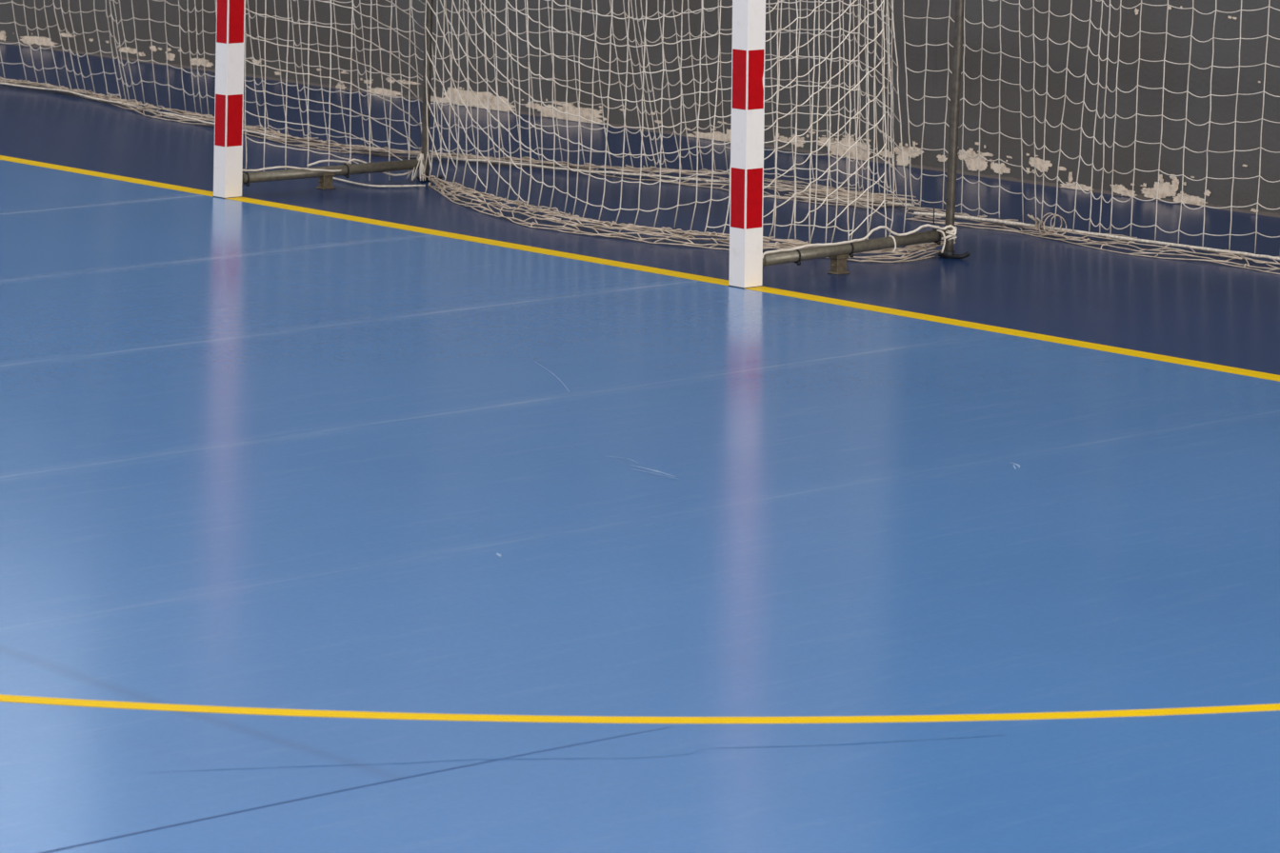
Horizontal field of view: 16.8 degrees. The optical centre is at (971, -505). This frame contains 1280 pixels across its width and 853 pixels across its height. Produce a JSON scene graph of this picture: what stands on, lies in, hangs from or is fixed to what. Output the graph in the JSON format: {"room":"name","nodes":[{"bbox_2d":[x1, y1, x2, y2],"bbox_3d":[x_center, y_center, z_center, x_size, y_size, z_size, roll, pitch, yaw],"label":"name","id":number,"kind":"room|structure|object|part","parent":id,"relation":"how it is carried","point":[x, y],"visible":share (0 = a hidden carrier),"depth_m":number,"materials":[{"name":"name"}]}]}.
{"room":"indoor sports hall","nodes":[
{"label":"indoor sports hall","id":0,"kind":"room"},
{"bbox_2d":[0,42,1279,852],"bbox_3d":[-7.278,2.506,11.794,18.800,0.001,42.000,3,-3,-44],"label":"floor","id":1,"kind":"structure","parent":0,"point":[252,455],"depth_m":10.73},
{"bbox_2d":[40,726,670,852],"bbox_3d":[-1.185,2.432,8.050,1.580,0.001,0.057,3,-3,-44],"label":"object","id":2,"kind":"structure","parent":1,"relation":"on","point":[670,727],"depth_m":7.97,"materials":[{"name":"blue"}]},
{"bbox_2d":[0,0,919,208],"bbox_3d":[-2.746,1.310,18.784,6.688,3.000,0.610,-1,-3,43],"label":"safety net","id":3,"kind":"object","parent":1,"relation":"on","point":[878,198],"visible":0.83,"depth_m":17.82,"materials":[{"name":"fabric"}]},
{"bbox_2d":[144,735,999,773],"bbox_3d":[-0.751,2.448,8.362,1.440,0.001,0.891,3,-3,-44],"label":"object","id":4,"kind":"structure","parent":1,"relation":"on","point":[994,735],"depth_m":8.32,"materials":[{"name":"blue"}]},
{"bbox_2d":[213,0,970,288],"bbox_3d":[-1.488,1.686,16.119,1.160,2.081,3.322,3,-3,-44],"label":"goal","id":5,"kind":"object","parent":1,"relation":"on","point":[748,260],"visible":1,"depth_m":15.57,"materials":[{"name":"white fabric"}]},
{"bbox_3d":[-2.890,1.736,16.794,0.082,2.000,0.082,3,-3,-44],"label":"post","id":6,"kind":"part","parent":5,"relation":"part of","materials":[{"name":"white metal"}]},
{"bbox_3d":[-2.546,2.648,17.042,0.009,0.028,0.222,-1,-3,42],"label":"lacing cord","id":7,"kind":"part","parent":5,"relation":"part of","materials":[{"name":"white fabric"}]},
{"bbox_3d":[-2.531,2.685,17.070,0.844,0.081,0.063,3,-3,-44],"label":"lacing cord","id":8,"kind":"part","parent":5,"relation":"part of","materials":[{"name":"white fabric"}]},
{"bbox_3d":[-2.412,2.745,17.157,0.491,0.009,0.131,-1,-2,30],"label":"floor cord","id":9,"kind":"part","parent":5,"relation":"part of","materials":[{"name":"fabric"}]},
{"bbox_3d":[-0.753,1.677,14.577,0.082,2.000,0.082,3,-3,-44],"label":"post","id":10,"kind":"part","parent":5,"relation":"part of","materials":[{"name":"white metal"}]},
{"bbox_3d":[-0.389,2.601,14.917,0.964,0.108,0.069,3,-3,-44],"label":"lacing cord","id":11,"kind":"part","parent":5,"relation":"part of","materials":[{"name":"white fabric"}]},
{"bbox_3d":[-0.276,2.622,15.048,0.016,0.060,0.028,3,-3,-44],"label":"cord","id":12,"kind":"part","parent":5,"relation":"part of","materials":[{"name":"white fabric"}]},
{"bbox_3d":[-0.107,2.639,15.203,0.016,0.079,0.038,3,-3,-44],"label":"cord","id":13,"kind":"part","parent":5,"relation":"part of","materials":[{"name":"white fabric"}]},
{"bbox_2d":[0,155,1279,723],"bbox_3d":[-2.576,2.569,12.157,6.000,0.001,28.000,3,-3,-44],"label":"floor line","id":14,"kind":"object","parent":1,"relation":"on","point":[3,698],"depth_m":8.74,"materials":[{"name":"yellow paint"}]},
{"bbox_2d":[496,361,1019,557],"bbox_3d":[-1.208,2.561,11.552,1.791,0.001,2.170,3,-3,-44],"label":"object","id":15,"kind":"structure","parent":1,"relation":"on","point":[498,554],"depth_m":11.28,"materials":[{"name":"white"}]},
{"bbox_2d":[902,0,1279,275],"bbox_3d":[0.552,1.231,15.680,0.275,3.000,2.489,3,-3,-44],"label":"safety net","id":16,"kind":"object","parent":1,"relation":"on","point":[1120,238],"visible":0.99,"depth_m":15.72,"materials":[{"name":"fabric"}]},
{"bbox_2d":[0,0,1279,218],"bbox_3d":[-0.420,-1.172,18.502,0.268,8.010,42.000,3,-3,-44],"label":"wall","id":17,"kind":"structure","parent":0,"point":[1153,19],"depth_m":18.11,"materials":[{"name":"paint"}]}
]}

